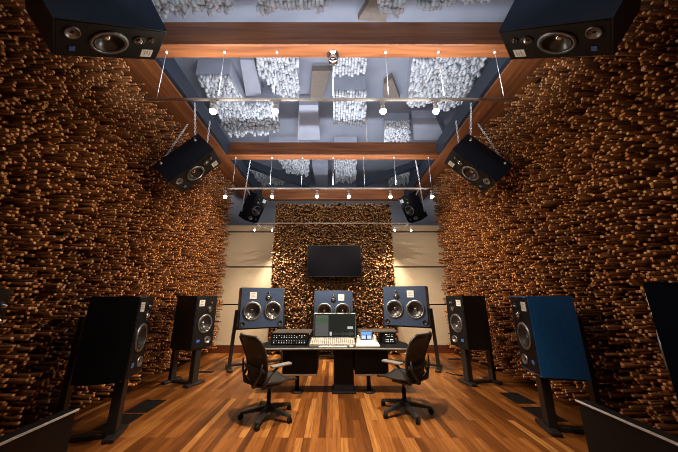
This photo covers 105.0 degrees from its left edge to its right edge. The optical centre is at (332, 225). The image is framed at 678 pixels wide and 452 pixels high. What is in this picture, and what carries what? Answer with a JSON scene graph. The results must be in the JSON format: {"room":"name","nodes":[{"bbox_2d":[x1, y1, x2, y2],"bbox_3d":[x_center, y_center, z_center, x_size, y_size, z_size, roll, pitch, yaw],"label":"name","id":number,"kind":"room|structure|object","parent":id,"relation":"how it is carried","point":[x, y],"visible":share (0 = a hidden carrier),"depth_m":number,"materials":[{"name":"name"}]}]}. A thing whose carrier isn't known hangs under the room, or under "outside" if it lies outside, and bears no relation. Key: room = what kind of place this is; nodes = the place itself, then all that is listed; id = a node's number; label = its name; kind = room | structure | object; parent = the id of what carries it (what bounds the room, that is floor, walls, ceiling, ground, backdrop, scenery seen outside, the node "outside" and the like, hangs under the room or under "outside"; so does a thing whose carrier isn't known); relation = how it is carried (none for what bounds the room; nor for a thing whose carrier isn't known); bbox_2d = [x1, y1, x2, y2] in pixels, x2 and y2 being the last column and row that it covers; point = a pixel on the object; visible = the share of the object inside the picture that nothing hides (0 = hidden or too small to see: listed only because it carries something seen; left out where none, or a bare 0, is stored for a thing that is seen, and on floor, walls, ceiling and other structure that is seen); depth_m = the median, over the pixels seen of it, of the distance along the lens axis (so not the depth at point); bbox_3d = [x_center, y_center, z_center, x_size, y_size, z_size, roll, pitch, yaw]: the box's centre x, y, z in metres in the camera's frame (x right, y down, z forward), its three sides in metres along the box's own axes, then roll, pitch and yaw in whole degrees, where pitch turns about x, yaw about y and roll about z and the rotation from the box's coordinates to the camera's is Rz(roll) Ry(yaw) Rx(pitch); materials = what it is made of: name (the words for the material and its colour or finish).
{"room":"studio","nodes":[
{"label":"studio","id":0,"kind":"room"},
{"bbox_2d":[25,0,166,59],"bbox_3d":[-2.665,-2.417,2.681,1.043,1.427,0.950,-14,15,42],"label":"speaker","id":1,"kind":"object","parent":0,"point":[132,29],"visible":1,"depth_m":2.46},
{"bbox_2d":[23,82,256,424],"bbox_3d":[-3.800,-0.401,5.282,0.200,6.600,14.400,0,-15,0],"label":"wall","id":2,"kind":"structure","parent":0,"point":[235,219],"depth_m":9.77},
{"bbox_2d":[0,0,235,436],"bbox_3d":[-3.429,0.119,4.448,0.537,4.871,7.083,0,-15,0],"label":"diffuser","id":3,"kind":"object","parent":2,"relation":"in","point":[86,211],"visible":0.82,"depth_m":3.40,"materials":[{"name":"brown wood"}]},
{"bbox_2d":[122,58,253,200],"bbox_3d":[-3.105,-2.411,4.732,0.690,0.100,10.900,0,-15,0],"label":"ceiling beam","id":4,"kind":"structure","parent":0,"point":[148,72],"depth_m":4.99,"materials":[{"name":"brown wood"}]},
{"bbox_2d":[153,102,221,192],"bbox_3d":[-2.595,-1.432,4.903,0.935,1.665,0.794,2,-15,-6],"label":"speaker","id":5,"kind":"object","parent":4,"relation":"hanging from","point":[194,159],"visible":1,"depth_m":4.50},
{"bbox_2d":[155,58,261,194],"bbox_3d":[-2.730,-2.546,4.768,0.100,0.340,10.900,0,-15,0],"label":"steel beam","id":6,"kind":"structure","parent":4,"relation":"on","point":[172,70],"depth_m":5.30,"materials":[{"name":"grey metal"}]},
{"bbox_2d":[238,160,267,222],"bbox_3d":[-2.321,-0.868,7.971,0.866,1.178,2.384,7,-16,-24],"label":"speaker","id":7,"kind":"object","parent":4,"relation":"hanging from","point":[254,204],"visible":0.99,"depth_m":8.39},
{"bbox_2d":[226,142,439,159],"bbox_3d":[0.000,-1.980,6.868,5.520,0.370,0.250,0,-15,0],"label":"ceiling beam","id":8,"kind":"structure","parent":4,"relation":"attached to","point":[240,150],"depth_m":6.76,"materials":[{"name":"brown wood"}]},
{"bbox_2d":[225,157,436,188],"bbox_3d":[-0.055,-1.367,6.699,5.350,0.902,0.044,0,-15,0],"label":"pipe","id":9,"kind":"object","parent":8,"relation":"hanging from","point":[235,157],"visible":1,"depth_m":6.57,"materials":[{"name":"silver metal"}]},
{"bbox_2d":[67,353,588,451],"bbox_3d":[0.000,2.884,4.405,7.800,0.200,14.400,0,-15,0],"label":"floor","id":10,"kind":"structure","parent":0,"point":[202,417],"depth_m":3.44,"materials":[{"name":"brown wood"}]},
{"bbox_2d":[0,408,79,451],"bbox_3d":[-2.233,1.627,1.274,0.114,0.614,1.822,0,-15,0],"label":"base cabinet","id":11,"kind":"object","parent":10,"relation":"on","point":[52,433],"visible":1,"depth_m":1.98,"materials":[{"name":"black wood"}]},
{"bbox_2d":[56,316,128,444],"bbox_3d":[-2.742,1.748,3.061,0.655,1.302,0.380,5,-16,-16],"label":"speaker stand","id":12,"kind":"object","parent":10,"relation":"on","point":[114,428],"visible":0.54,"depth_m":2.96,"materials":[{"name":"black metal"}]},
{"bbox_2d":[70,296,153,384],"bbox_3d":[-2.630,1.342,3.205,0.530,0.920,0.500,5,-16,-16],"label":"speaker","id":13,"kind":"object","parent":12,"relation":"on","point":[113,341],"visible":1,"depth_m":2.99},
{"bbox_2d":[93,414,143,430],"bbox_3d":[-2.700,2.481,3.296,0.300,0.006,0.440,0,-15,0],"label":"floor vent","id":14,"kind":"object","parent":10,"relation":"in","point":[126,418],"visible":0.59,"depth_m":3.35,"materials":[{"name":"black paint"}]},
{"bbox_2d":[98,415,139,428],"bbox_3d":[-2.700,2.482,3.296,0.264,0.005,0.404,0,-15,0],"label":"grille","id":15,"kind":"object","parent":14,"relation":"attached to","point":[126,419],"depth_m":3.35,"materials":[{"name":"black paint"}]},
{"bbox_2d":[125,400,165,412],"bbox_3d":[-2.699,2.609,3.773,0.300,0.006,0.440,0,-15,0],"label":"floor vent","id":16,"kind":"object","parent":10,"relation":"in","point":[146,406],"visible":1,"depth_m":3.74,"materials":[{"name":"black paint"}]},
{"bbox_2d":[161,347,206,388],"bbox_3d":[-2.736,2.241,4.907,0.655,1.302,0.380,-5,-16,19],"label":"speaker stand","id":17,"kind":"object","parent":10,"relation":"on","point":[193,380],"visible":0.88,"depth_m":4.74,"materials":[{"name":"black metal"}]},
{"bbox_2d":[170,296,217,349],"bbox_3d":[-2.626,1.816,4.979,0.530,0.920,0.500,-5,-16,19],"label":"speaker","id":18,"kind":"object","parent":17,"relation":"on","point":[194,320],"visible":1,"depth_m":4.80},
{"bbox_2d":[225,309,284,372],"bbox_3d":[-1.729,2.586,6.059,1.290,1.229,0.620,7,-17,-25],"label":"speaker stand","id":19,"kind":"object","parent":10,"relation":"on","point":[229,365],"visible":0.7,"depth_m":5.85,"materials":[{"name":"black metal"}]},
{"bbox_2d":[237,287,283,327],"bbox_3d":[-1.727,1.934,6.231,0.990,0.880,0.545,7,-17,-25],"label":"speaker","id":20,"kind":"object","parent":19,"relation":"on","point":[257,307],"visible":1,"depth_m":6.01},
{"bbox_2d":[237,333,296,430],"bbox_3d":[-0.877,2.002,3.535,0.812,1.055,0.728,14,-20,-42],"label":"office chair","id":21,"kind":"object","parent":10,"relation":"on","point":[258,376],"visible":1,"depth_m":3.36,"materials":[{"name":"plastic"}]},
{"bbox_2d":[310,310,356,356],"bbox_3d":[0.013,2.784,6.699,1.290,1.178,0.620,0,-15,0],"label":"speaker stand","id":22,"kind":"object","parent":10,"relation":"on","point":[312,311],"visible":0.16,"depth_m":6.69,"materials":[{"name":"black metal"}]},
{"bbox_2d":[314,290,352,312],"bbox_3d":[0.013,2.156,6.864,0.990,0.880,0.545,0,-15,0],"label":"speaker","id":23,"kind":"object","parent":22,"relation":"on","point":[325,301],"visible":0.66,"depth_m":6.67},
{"bbox_2d":[263,340,407,393],"bbox_3d":[0.030,2.413,4.453,2.540,0.735,0.851,0,-15,0],"label":"desk","id":24,"kind":"object","parent":10,"relation":"on","point":[365,361],"visible":0.89,"depth_m":4.32,"materials":[{"name":"black paint"}]},
{"bbox_2d":[271,329,312,344],"bbox_3d":[-0.720,1.975,4.638,0.680,0.207,0.420,0,-15,0],"label":"rack","id":25,"kind":"object","parent":24,"relation":"on","point":[279,336],"visible":1,"depth_m":4.46,"materials":[{"name":"black paint"}]},
{"bbox_2d":[272,329,312,332],"bbox_3d":[-0.710,1.885,4.661,0.660,0.022,0.420,0,-15,0],"label":"shelf","id":26,"kind":"object","parent":25,"relation":"attached to","point":[278,330],"depth_m":4.54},
{"bbox_2d":[309,338,355,346],"bbox_3d":[-0.008,1.985,4.459,0.772,0.095,0.320,0,-15,0],"label":"control surface","id":27,"kind":"object","parent":24,"relation":"on","point":[314,342],"visible":1,"depth_m":4.41,"materials":[{"name":"grey plastic"}]},
{"bbox_2d":[313,313,355,337],"bbox_3d":[0.032,1.858,4.772,0.765,0.502,0.180,0,-15,0],"label":"computer monitor","id":28,"kind":"object","parent":24,"relation":"on","point":[326,325],"visible":0.8,"depth_m":4.71,"materials":[{"name":"metal"}]},
{"bbox_2d":[356,330,379,346],"bbox_3d":[0.579,1.922,4.476,0.386,0.225,0.340,0,-15,0],"label":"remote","id":29,"kind":"object","parent":24,"relation":"on","point":[366,338],"visible":1,"depth_m":4.48,"materials":[{"name":"white plastic"}]},
{"bbox_2d":[360,330,371,339],"bbox_3d":[0.579,1.901,4.530,0.201,0.155,0.035,0,-15,0],"label":"screen","id":30,"kind":"object","parent":29,"relation":"attached to","point":[364,334],"depth_m":4.51,"materials":[{"name":"blue"}]},
{"bbox_2d":[357,329,397,343],"bbox_3d":[0.800,1.999,4.729,0.680,0.207,0.370,0,-15,0],"label":"rack","id":31,"kind":"object","parent":24,"relation":"on","point":[387,336],"visible":1,"depth_m":4.58,"materials":[{"name":"black paint"}]},
{"bbox_2d":[357,329,397,331],"bbox_3d":[0.800,1.910,4.753,0.680,0.022,0.370,0,-15,0],"label":"shelf","id":32,"kind":"object","parent":31,"relation":"attached to","point":[373,330],"depth_m":4.66,"materials":[{"name":"brown wood"}]},
{"bbox_2d":[377,331,433,424],"bbox_3d":[1.002,2.039,3.674,0.812,1.055,0.728,-14,-20,42],"label":"office chair","id":33,"kind":"object","parent":10,"relation":"on","point":[413,372],"visible":1,"depth_m":3.51,"materials":[{"name":"plastic"}]},
{"bbox_2d":[383,307,441,372],"bbox_3d":[1.766,2.570,6.063,1.290,1.262,0.620,-7,-17,25],"label":"speaker stand","id":34,"kind":"object","parent":10,"relation":"on","point":[437,365],"visible":0.57,"depth_m":5.84,"materials":[{"name":"black metal"}]},
{"bbox_2d":[383,286,430,326],"bbox_3d":[1.765,1.901,6.239,0.990,0.880,0.545,-7,-17,25],"label":"speaker","id":35,"kind":"object","parent":34,"relation":"on","point":[403,305],"visible":1,"depth_m":6.02},
{"bbox_2d":[456,346,502,386],"bbox_3d":[2.700,2.250,4.941,0.655,1.302,0.380,3,-15,-12],"label":"speaker stand","id":36,"kind":"object","parent":10,"relation":"on","point":[468,379],"visible":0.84,"depth_m":4.79,"materials":[{"name":"black metal"}]},
{"bbox_2d":[446,296,491,348],"bbox_3d":[2.585,1.829,5.027,0.530,0.920,0.500,3,-15,-12],"label":"speaker","id":37,"kind":"object","parent":36,"relation":"on","point":[467,315],"visible":1,"depth_m":4.83},
{"bbox_2d":[499,392,536,403],"bbox_3d":[2.878,2.687,4.067,0.300,0.006,0.440,0,-15,0],"label":"floor vent","id":38,"kind":"object","parent":10,"relation":"in","point":[515,397],"visible":1,"depth_m":4.04,"materials":[{"name":"black paint"}]},
{"bbox_2d":[521,407,567,421],"bbox_3d":[2.841,2.541,3.518,0.300,0.006,0.440,0,-15,0],"label":"floor vent","id":39,"kind":"object","parent":10,"relation":"in","point":[536,411],"visible":0.59,"depth_m":3.55,"materials":[{"name":"black paint"}]},
{"bbox_2d":[535,315,602,437],"bbox_3d":[2.839,1.791,3.221,0.655,1.302,0.380,-3,-15,12],"label":"speaker stand","id":40,"kind":"object","parent":10,"relation":"on","point":[549,423],"visible":0.47,"depth_m":3.11,"materials":[{"name":"black metal"}]},
{"bbox_2d":[510,296,590,379],"bbox_3d":[2.724,1.383,3.357,0.530,0.920,0.500,-3,-15,12],"label":"speaker","id":41,"kind":"object","parent":40,"relation":"on","point":[550,343],"visible":1,"depth_m":3.15},
{"bbox_2d":[575,399,677,451],"bbox_3d":[2.313,1.653,1.371,0.114,0.614,2.022,0,-15,0],"label":"base cabinet","id":42,"kind":"object","parent":10,"relation":"on","point":[605,429],"visible":1,"depth_m":2.07,"materials":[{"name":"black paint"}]},
{"bbox_3d":[2.769,1.258,1.633,0.380,1.512,0.655,11,-18,-36],"label":"speaker stand","id":43,"kind":"object","parent":10,"relation":"on","visible":0},
{"bbox_2d":[643,282,677,400],"bbox_3d":[2.698,0.873,1.833,0.500,0.920,0.530,11,-18,-36],"label":"speaker","id":44,"kind":"object","parent":43,"relation":"on","point":[662,298],"visible":1,"depth_m":1.87},
{"bbox_3d":[-2.774,1.273,1.529,0.655,1.428,0.380,11,-19,-37],"label":"speaker stand","id":45,"kind":"object","parent":10,"relation":"on","visible":0},
{"bbox_2d":[0,289,11,326],"bbox_3d":[-2.681,0.881,1.709,0.530,0.920,0.500,11,-19,-36],"label":"speaker","id":46,"kind":"object","parent":45,"relation":"on","point":[5,294],"visible":1,"depth_m":2.03},
{"bbox_2d":[215,206,446,352],"bbox_3d":[0.000,1.476,7.912,7.400,4.330,0.150,0,-15,0],"label":"wall partition","id":47,"kind":"structure","parent":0,"point":[339,206],"depth_m":7.89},
{"bbox_2d":[205,345,268,352],"bbox_3d":[-2.635,3.447,7.271,1.830,0.190,0.069,0,-15,0],"label":"baseboard","id":48,"kind":"structure","parent":47,"relation":"attached to","point":[220,348],"depth_m":7.24,"materials":[{"name":"brown wood"}]},
{"bbox_2d":[213,305,268,344],"bbox_3d":[-2.675,2.831,7.443,1.690,1.070,0.053,0,-15,0],"label":"acoustic panel","id":49,"kind":"object","parent":47,"relation":"attached to","point":[226,314],"visible":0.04,"depth_m":7.38,"materials":[{"name":"beige fabric"}]},
{"bbox_2d":[216,268,272,303],"bbox_3d":[-2.675,1.768,7.727,1.690,1.050,0.053,0,-15,0],"label":"acoustic panel","id":50,"kind":"object","parent":47,"relation":"attached to","point":[236,278],"visible":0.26,"depth_m":7.74,"materials":[{"name":"beige fabric"}]},
{"bbox_2d":[219,232,273,265],"bbox_3d":[-2.675,0.715,8.008,1.690,1.050,0.053,0,-15,0],"label":"acoustic panel","id":51,"kind":"object","parent":47,"relation":"attached to","point":[244,248],"visible":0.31,"depth_m":7.98,"materials":[{"name":"beige fabric"}]},
{"bbox_2d":[222,225,274,231],"bbox_3d":[-2.675,0.077,8.178,1.690,0.190,0.053,0,-15,0],"label":"acoustic panel","id":52,"kind":"object","parent":47,"relation":"attached to","point":[232,228],"visible":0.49,"depth_m":8.16,"materials":[{"name":"beige fabric"}]},
{"bbox_2d":[267,202,398,353],"bbox_3d":[0.002,1.381,7.667,3.615,4.319,0.367,0,-15,0],"label":"diffuser","id":53,"kind":"object","parent":47,"relation":"attached to","point":[297,237],"visible":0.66,"depth_m":7.82,"materials":[{"name":"brown wood"}]},
{"bbox_2d":[255,223,410,228],"bbox_3d":[0.000,0.001,7.834,4.500,0.022,0.661,0,-15,0],"label":"pipe","id":54,"kind":"object","parent":47,"relation":"attached to","point":[255,223],"visible":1,"depth_m":7.52,"materials":[{"name":"grey metal"}]},
{"bbox_2d":[307,245,361,276],"bbox_3d":[0.034,1.059,7.668,1.555,0.912,0.532,0,-15,0],"label":"television","id":55,"kind":"object","parent":47,"relation":"attached to","point":[322,260],"visible":1,"depth_m":7.41,"materials":[{"name":"black paint"}]},
{"bbox_2d":[391,225,443,231],"bbox_3d":[2.675,0.077,8.178,1.690,0.190,0.053,0,-15,0],"label":"acoustic panel","id":56,"kind":"object","parent":47,"relation":"attached to","point":[398,228],"visible":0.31,"depth_m":8.16,"materials":[{"name":"beige fabric"}]},
{"bbox_2d":[392,232,447,265],"bbox_3d":[2.675,0.715,8.008,1.690,1.050,0.053,0,-15,0],"label":"acoustic panel","id":57,"kind":"object","parent":47,"relation":"attached to","point":[410,248],"visible":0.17,"depth_m":7.98,"materials":[{"name":"beige fabric"}]},
{"bbox_2d":[393,268,449,303],"bbox_3d":[2.675,1.768,7.727,1.690,1.050,0.053,0,-15,0],"label":"acoustic panel","id":58,"kind":"object","parent":47,"relation":"attached to","point":[433,278],"visible":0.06,"depth_m":7.75,"materials":[{"name":"beige fabric"}]},
{"bbox_2d":[397,305,450,344],"bbox_3d":[2.675,2.831,7.443,1.690,1.070,0.053,0,-15,0],"label":"acoustic panel","id":59,"kind":"object","parent":47,"relation":"attached to","point":[406,334],"visible":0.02,"depth_m":7.38,"materials":[{"name":"beige fabric"}]},
{"bbox_2d":[394,345,460,352],"bbox_3d":[2.635,3.447,7.271,1.830,0.190,0.069,0,-15,0],"label":"baseboard","id":60,"kind":"structure","parent":47,"relation":"attached to","point":[441,348],"depth_m":7.24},
{"bbox_2d":[257,201,408,224],"bbox_3d":[0.000,1.482,12.335,7.800,6.600,0.200,0,-15,0],"label":"wall","id":61,"kind":"structure","parent":0,"point":[268,214],"depth_m":12.87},
{"bbox_2d":[156,22,509,57],"bbox_3d":[0.000,-2.800,3.915,5.520,0.430,0.220,0,-15,0],"label":"ceiling beam","id":62,"kind":"structure","parent":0,"point":[182,39],"depth_m":3.81,"materials":[{"name":"brown wood"}]},
{"bbox_2d":[145,50,517,100],"bbox_3d":[-0.020,-2.171,3.747,5.200,0.871,0.044,0,-15,0],"label":"pipe","id":63,"kind":"object","parent":62,"relation":"hanging from","point":[166,51],"visible":1,"depth_m":3.62,"materials":[{"name":"silver metal"}]},
{"bbox_2d":[209,100,216,114],"bbox_3d":[-1.658,-1.641,3.605,0.094,0.204,0.094,0,-15,0],"label":"spotlight","id":64,"kind":"object","parent":63,"relation":"hanging from","point":[212,109],"visible":1,"depth_m":3.58,"materials":[{"name":"white"}]},
{"bbox_2d":[272,100,277,114],"bbox_3d":[-0.801,-1.641,3.605,0.094,0.204,0.094,0,-15,0],"label":"spotlight","id":65,"kind":"object","parent":63,"relation":"hanging from","point":[275,107],"visible":1,"depth_m":3.58,"materials":[{"name":"white"}]},
{"bbox_2d":[380,100,385,114],"bbox_3d":[0.691,-1.641,3.605,0.094,0.204,0.094,0,-15,0],"label":"spotlight","id":66,"kind":"object","parent":63,"relation":"hanging from","point":[382,107],"visible":1,"depth_m":3.58,"materials":[{"name":"white"}]},
{"bbox_2d":[432,100,439,114],"bbox_3d":[1.423,-1.641,3.605,0.094,0.204,0.094,0,-15,0],"label":"spotlight","id":67,"kind":"object","parent":63,"relation":"hanging from","point":[436,109],"visible":1,"depth_m":3.58,"materials":[{"name":"white"}]},
{"bbox_2d":[327,50,338,65],"bbox_3d":[0.000,-2.494,3.895,0.180,0.170,0.180,0,-15,0],"label":"spotlight","id":68,"kind":"object","parent":62,"relation":"attached to","point":[332,58],"depth_m":3.86,"materials":[{"name":"silver metal"}]},
{"bbox_2d":[262,189,403,200],"bbox_3d":[0.000,-1.182,9.916,5.520,0.400,0.250,0,-15,0],"label":"ceiling beam","id":69,"kind":"structure","parent":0,"point":[279,194],"depth_m":9.81,"materials":[{"name":"brown wood"}]},
{"bbox_2d":[242,160,309,187],"bbox_3d":[-1.971,-1.837,9.248,2.764,0.220,0.200,14,-20,-42],"label":"steel beam","id":70,"kind":"structure","parent":69,"relation":"on","point":[255,166],"depth_m":9.12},
{"bbox_2d":[356,160,423,187],"bbox_3d":[1.971,-1.837,9.248,2.764,0.220,0.200,-14,-20,42],"label":"steel beam","id":71,"kind":"structure","parent":69,"relation":"on","point":[409,166],"depth_m":9.12,"materials":[{"name":"metal"}]},
{"bbox_2d":[160,0,513,187],"bbox_3d":[0.000,-3.686,6.159,7.800,0.200,14.400,0,-15,0],"label":"ceiling","id":72,"kind":"structure","parent":0,"point":[243,10],"depth_m":6.21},
{"bbox_2d":[152,0,233,18],"bbox_3d":[-2.101,-3.868,3.928,1.895,0.598,1.047,0,-15,0],"label":"diffuser","id":73,"kind":"object","parent":72,"relation":"in","point":[177,7],"visible":0.92,"depth_m":4.24,"materials":[{"name":"white"}]},
{"bbox_2d":[196,60,279,137],"bbox_3d":[-2.195,-3.120,6.725,1.686,0.599,2.145,0,-15,0],"label":"diffuser","id":74,"kind":"object","parent":72,"relation":"in","point":[238,118],"visible":0.95,"depth_m":6.45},
{"bbox_2d":[240,58,262,95],"bbox_3d":[-1.917,-3.491,6.014,0.397,0.249,1.070,1,-15,-5],"label":"block","id":75,"kind":"object","parent":72,"relation":"attached to","point":[252,81],"visible":0.79,"depth_m":5.95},
{"bbox_2d":[249,169,285,186],"bbox_3d":[-2.669,-2.113,10.788,1.140,0.449,1.586,-1,-15,5],"label":"diffuser","id":76,"kind":"object","parent":72,"relation":"in","point":[264,179],"visible":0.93,"depth_m":10.89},
{"bbox_2d":[256,58,299,97],"bbox_3d":[-1.164,-3.445,5.801,0.936,0.449,1.449,0,-15,0],"label":"diffuser","id":77,"kind":"object","parent":72,"relation":"in","point":[286,82],"visible":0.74,"depth_m":5.73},
{"bbox_2d":[269,136,310,141],"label":"block","id":78,"kind":"object","parent":72,"relation":"attached to","point":[271,138],"depth_m":8.52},
{"bbox_2d":[256,0,327,15],"bbox_3d":[-0.659,-3.868,3.928,1.215,0.598,1.047,0,-15,0],"label":"diffuser","id":79,"kind":"object","parent":72,"relation":"in","point":[263,6],"visible":1,"depth_m":4.23,"materials":[{"name":"white"}]},
{"bbox_2d":[279,160,309,176],"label":"diffuser","id":80,"kind":"object","parent":72,"relation":"in","point":[300,167],"depth_m":9.79,"materials":[{"name":"white"}]},
{"bbox_2d":[297,109,299,141],"bbox_3d":[-0.930,-2.726,7.042,0.042,1.200,0.044,0,-15,0],"label":"rod","id":81,"kind":"object","parent":72,"relation":"hanging from","point":[298,109],"visible":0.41,"depth_m":7.02,"materials":[{"name":"grey metal"}]},
{"bbox_2d":[299,95,319,139],"bbox_3d":[-0.731,-3.067,7.507,0.688,0.299,1.565,0,-15,0],"label":"block","id":82,"kind":"object","parent":72,"relation":"attached to","point":[309,126],"visible":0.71,"depth_m":7.31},
{"bbox_2d":[312,160,327,185],"bbox_3d":[-0.486,-2.203,10.743,0.599,0.299,2.024,0,-15,0],"label":"block","id":83,"kind":"object","parent":72,"relation":"attached to","point":[320,167],"visible":0.86,"depth_m":10.32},
{"bbox_2d":[310,66,330,97],"bbox_3d":[-0.320,-3.463,6.314,0.425,0.149,0.934,2,-15,-8],"label":"block","id":84,"kind":"object","parent":72,"relation":"attached to","point":[320,75],"visible":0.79,"depth_m":6.14,"materials":[{"name":"beige"}]},
{"bbox_2d":[334,136,356,141],"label":"block","id":85,"kind":"object","parent":72,"relation":"in","point":[336,138],"depth_m":8.52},
{"bbox_2d":[334,160,356,183],"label":"diffuser","id":86,"kind":"object","parent":72,"relation":"in","point":[346,170],"depth_m":10.16,"materials":[{"name":"white"}]},
{"bbox_2d":[333,76,366,126],"bbox_3d":[0.458,-3.138,6.662,0.915,0.598,1.125,0,-15,0],"label":"diffuser","id":87,"kind":"object","parent":72,"relation":"in","point":[349,112],"visible":0.9,"depth_m":6.31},
{"bbox_2d":[333,58,366,76],"bbox_3d":[0.367,-3.577,5.503,0.734,0.347,0.717,0,-15,0],"label":"diffuser","id":88,"kind":"object","parent":72,"relation":"in","point":[347,65],"visible":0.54,"depth_m":5.64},
{"bbox_2d":[365,108,367,141],"bbox_3d":[0.904,-2.726,7.042,0.042,1.200,0.044,0,-15,0],"label":"rod","id":89,"kind":"object","parent":72,"relation":"hanging from","point":[366,108],"visible":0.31,"depth_m":6.98,"materials":[{"name":"grey metal"}]},
{"bbox_2d":[358,0,386,21],"bbox_3d":[0.722,-3.912,4.633,0.523,0.149,0.433,0,-15,0],"label":"block","id":90,"kind":"object","parent":72,"relation":"attached to","point":[370,11],"visible":0.7,"depth_m":4.68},
{"bbox_2d":[377,0,405,18],"bbox_3d":[0.882,-3.869,3.925,0.470,0.597,1.138,-3,-15,10],"label":"diffuser","id":91,"kind":"object","parent":72,"relation":"in","point":[396,7],"visible":1,"depth_m":4.25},
{"bbox_2d":[384,73,399,102],"bbox_3d":[1.405,-3.423,6.462,0.412,0.149,0.752,-6,-16,20],"label":"block","id":92,"kind":"object","parent":72,"relation":"attached to","point":[391,88],"visible":0.71,"depth_m":6.40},
{"bbox_2d":[384,113,410,141],"bbox_3d":[1.953,-2.904,7.826,0.981,0.448,0.915,0,-15,0],"label":"diffuser","id":93,"kind":"object","parent":72,"relation":"in","point":[396,125],"visible":1,"depth_m":7.49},
{"bbox_2d":[387,162,409,186],"bbox_3d":[2.833,-2.118,10.771,0.849,0.448,1.446,0,-15,0],"label":"diffuser","id":94,"kind":"object","parent":72,"relation":"in","point":[402,178],"visible":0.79,"depth_m":10.90,"materials":[{"name":"white"}]},
{"bbox_2d":[411,110,443,139],"bbox_3d":[2.912,-3.007,7.828,1.400,0.249,1.067,0,-15,0],"label":"block","id":95,"kind":"object","parent":72,"relation":"attached to","point":[427,125],"visible":0.79,"depth_m":7.65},
{"bbox_2d":[406,58,487,110],"bbox_3d":[2.464,-3.329,6.042,1.506,0.549,1.648,-2,-15,6],"label":"diffuser","id":96,"kind":"object","parent":72,"relation":"in","point":[458,74],"visible":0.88,"depth_m":5.71,"materials":[{"name":"white"}]},
{"bbox_2d":[417,0,491,10],"bbox_3d":[1.810,-3.883,3.867,1.390,0.599,0.922,0,-15,0],"label":"diffuser","id":97,"kind":"object","parent":72,"relation":"in","point":[428,5],"visible":1,"depth_m":4.18,"materials":[{"name":"white"}]},
{"bbox_2d":[412,58,556,200],"bbox_3d":[3.105,-2.411,4.732,0.690,0.100,10.900,0,-15,0],"label":"ceiling beam","id":98,"kind":"structure","parent":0,"point":[513,77],"depth_m":5.01,"materials":[{"name":"brown wood"}]},
{"bbox_2d":[398,160,427,222],"bbox_3d":[2.321,-0.867,7.971,0.869,1.176,2.384,-7,-16,24],"label":"speaker","id":99,"kind":"object","parent":98,"relation":"hanging from","point":[411,204],"visible":0.96,"depth_m":8.39},
{"bbox_2d":[404,58,510,194],"bbox_3d":[2.730,-2.546,4.768,0.100,0.340,10.900,0,-15,0],"label":"steel beam","id":100,"kind":"structure","parent":98,"relation":"on","point":[490,74],"depth_m":5.30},
{"bbox_2d":[444,102,512,192],"bbox_3d":[2.595,-1.432,4.903,0.935,1.665,0.794,-2,-15,6],"label":"speaker","id":101,"kind":"object","parent":98,"relation":"hanging from","point":[471,159],"visible":1,"depth_m":4.50},
{"bbox_2d":[409,57,560,383],"bbox_3d":[3.800,-0.401,5.282,0.200,6.600,14.400,0,-15,0],"label":"wall","id":102,"kind":"structure","parent":0,"point":[428,203],"depth_m":9.87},
{"bbox_2d":[432,0,677,436],"bbox_3d":[3.429,0.119,4.448,0.537,4.871,7.083,0,-15,0],"label":"diffuser","id":103,"kind":"object","parent":102,"relation":"in","point":[585,209],"visible":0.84,"depth_m":3.36,"materials":[{"name":"brown wood"}]},
{"bbox_2d":[499,0,640,59],"bbox_3d":[2.666,-2.418,2.681,1.043,1.428,0.950,14,15,-42],"label":"speaker","id":104,"kind":"object","parent":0,"point":[531,29],"visible":1,"depth_m":2.47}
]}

